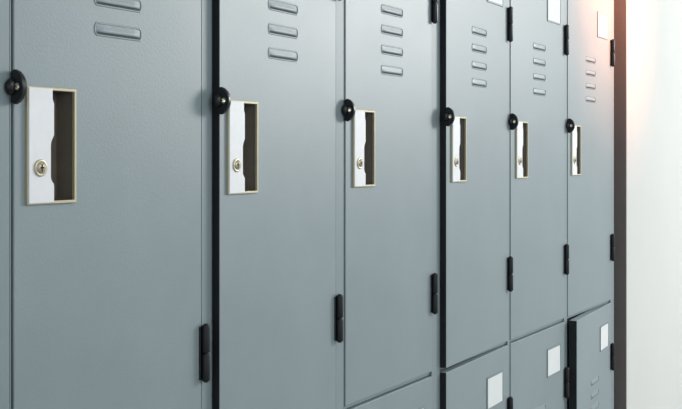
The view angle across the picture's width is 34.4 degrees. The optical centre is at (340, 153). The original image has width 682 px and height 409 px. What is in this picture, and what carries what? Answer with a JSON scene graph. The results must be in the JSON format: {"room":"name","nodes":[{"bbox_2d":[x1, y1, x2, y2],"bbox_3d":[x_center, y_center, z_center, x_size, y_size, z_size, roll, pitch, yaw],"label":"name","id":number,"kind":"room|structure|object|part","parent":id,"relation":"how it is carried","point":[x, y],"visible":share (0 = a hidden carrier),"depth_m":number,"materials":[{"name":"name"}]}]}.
{"room":"changing room","nodes":[
{"label":"changing room","id":0,"kind":"room"},
{"bbox_2d":[627,0,681,408],"bbox_3d":[1.259,-0.050,4.420,0.620,2.800,3.081,0,0,30],"label":"wall","id":1,"kind":"structure","parent":0,"point":[654,27],"depth_m":3.19,"materials":[{"name":"paint"}]},
{"bbox_2d":[614,0,626,408],"bbox_3d":[0.549,-0.050,3.048,0.486,2.800,0.006,0,0,30],"label":"trim","id":2,"kind":"structure","parent":1,"relation":"attached to","point":[620,6],"depth_m":2.93,"materials":[{"name":"metal"}]},
{"bbox_3d":[1.510,1.400,0.863,4.600,0.100,9.000,0,0,30],"label":"floor","id":3,"kind":"structure","parent":0,"visible":0},
{"bbox_2d":[0,0,8,408],"bbox_3d":[-0.605,0.455,1.028,0.468,1.790,0.368,0,0,30],"label":"locker","id":4,"kind":"object","parent":3,"relation":"on","point":[4,4],"visible":1,"depth_m":1.07,"materials":[{"name":"metal"}]},
{"bbox_2d":[5,0,210,408],"bbox_3d":[-0.433,0.455,1.328,0.468,1.790,0.338,0,0,30],"label":"locker","id":5,"kind":"object","parent":3,"relation":"on","point":[110,100],"visible":1,"depth_m":1.21,"materials":[{"name":"metal"}]},
{"bbox_3d":[-0.303,-0.009,1.111,0.003,0.117,0.035,0,0,30],"label":"handle plate","id":6,"kind":"part","parent":5,"relation":"part of","materials":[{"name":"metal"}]},
{"bbox_2d":[51,91,71,199],"bbox_3d":[-0.304,-0.009,1.130,0.017,0.116,0.066,0,0,30],"label":"handle","id":7,"kind":"object","parent":5,"relation":"on","point":[61,101],"depth_m":1.16,"materials":[{"name":"metal"}]},
{"bbox_2d":[211,0,342,408],"bbox_3d":[-0.265,0.455,1.612,0.476,1.790,0.338,0,0,30],"label":"locker","id":8,"kind":"object","parent":3,"relation":"on","point":[277,65],"visible":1,"depth_m":1.48,"materials":[{"name":"metal"}]},
{"bbox_3d":[-0.133,-0.009,1.394,0.003,0.117,0.035,0,0,28],"label":"handle plate","id":9,"kind":"part","parent":8,"relation":"part of","materials":[{"name":"white metal"}]},
{"bbox_2d":[243,104,254,190],"bbox_3d":[-0.134,-0.009,1.413,0.017,0.116,0.066,0,0,28],"label":"handle","id":10,"kind":"object","parent":8,"relation":"on","point":[248,109],"depth_m":1.44,"materials":[{"name":"metal"}]},
{"bbox_2d":[342,0,438,408],"bbox_3d":[-0.100,0.455,1.907,0.468,1.790,0.351,0,0,30],"label":"locker","id":11,"kind":"object","parent":3,"relation":"on","point":[390,108],"visible":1,"depth_m":1.79,"materials":[{"name":"metal"}]},
{"bbox_3d":[0.028,-0.009,1.688,0.003,0.117,0.035,0,0,30],"label":"handle plate","id":12,"kind":"part","parent":11,"relation":"part of","materials":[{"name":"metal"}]},
{"bbox_2d":[364,112,371,184],"bbox_3d":[0.027,-0.009,1.708,0.017,0.116,0.066,0,0,30],"label":"handle","id":13,"kind":"object","parent":11,"relation":"on","point":[367,115],"depth_m":1.73,"materials":[{"name":"metal"}]},
{"bbox_3d":[0.074,0.784,1.793,0.019,0.792,0.305,0,0,30],"label":"door","id":14,"kind":"part","parent":11,"relation":"part of","materials":[{"name":"paint"}]},
{"bbox_2d":[439,0,512,408],"bbox_3d":[0.074,0.455,2.200,0.478,1.790,0.346,0,0,30],"label":"locker","id":15,"kind":"object","parent":3,"relation":"on","point":[476,265],"visible":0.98,"depth_m":2.08,"materials":[{"name":"metal"}]},
{"bbox_3d":[0.207,-0.009,1.983,0.003,0.117,0.035,0,0,28],"label":"handle plate","id":16,"kind":"part","parent":15,"relation":"part of","materials":[{"name":"white metal"}]},
{"bbox_2d":[459,119,463,179],"bbox_3d":[0.205,-0.009,2.002,0.017,0.116,0.066,0,0,28],"label":"handle","id":17,"kind":"object","parent":15,"relation":"on","point":[461,121],"depth_m":2.03,"materials":[{"name":"metal"}]},
{"bbox_3d":[0.254,0.784,2.096,0.019,0.792,0.323,0,0,28],"label":"door","id":18,"kind":"part","parent":15,"relation":"part of","materials":[{"name":"paint"}]},
{"bbox_2d":[509,0,568,408],"bbox_3d":[0.246,0.455,2.508,0.468,1.790,0.374,0,0,30],"label":"locker","id":19,"kind":"object","parent":3,"relation":"on","point":[539,47],"visible":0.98,"depth_m":2.40,"materials":[{"name":"metal"}]},
{"bbox_3d":[0.371,-0.009,2.284,0.003,0.117,0.035,0,0,30],"label":"handle plate","id":20,"kind":"part","parent":19,"relation":"part of","materials":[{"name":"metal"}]},
{"bbox_2d":[522,123,525,176],"bbox_3d":[0.370,-0.009,2.304,0.017,0.116,0.066,0,0,30],"label":"handle","id":21,"kind":"object","parent":19,"relation":"on","point":[523,124],"depth_m":2.33,"materials":[{"name":"metal"}]},
{"bbox_3d":[0.424,0.784,2.401,0.019,0.792,0.341,0,0,30],"label":"door","id":22,"kind":"part","parent":19,"relation":"part of","materials":[{"name":"paint"}]},
{"bbox_2d":[566,0,614,408],"bbox_3d":[0.442,0.455,2.829,0.489,1.790,0.395,0,0,30],"label":"locker","id":23,"kind":"object","parent":3,"relation":"on","point":[591,57],"visible":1,"depth_m":2.72,"materials":[{"name":"metal"}]},
{"bbox_3d":[0.551,-0.009,2.598,0.003,0.117,0.035,0,0,30],"label":"handle plate","id":24,"kind":"part","parent":23,"relation":"part of","materials":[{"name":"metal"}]},
{"bbox_2d":[577,127,578,173],"bbox_3d":[0.550,-0.009,2.617,0.017,0.116,0.066,0,0,30],"label":"handle","id":25,"kind":"object","parent":23,"relation":"on","point":[577,127],"depth_m":2.64,"materials":[{"name":"metal"}]},
{"bbox_3d":[0.608,-0.016,2.722,0.019,0.792,0.350,0,0,30],"label":"door","id":26,"kind":"part","parent":23,"relation":"part of","materials":[{"name":"paint"}]},
{"bbox_3d":[0.617,0.784,2.716,0.019,0.792,0.350,0,0,26],"label":"door","id":27,"kind":"part","parent":23,"relation":"part of","materials":[{"name":"paint"}]}
]}

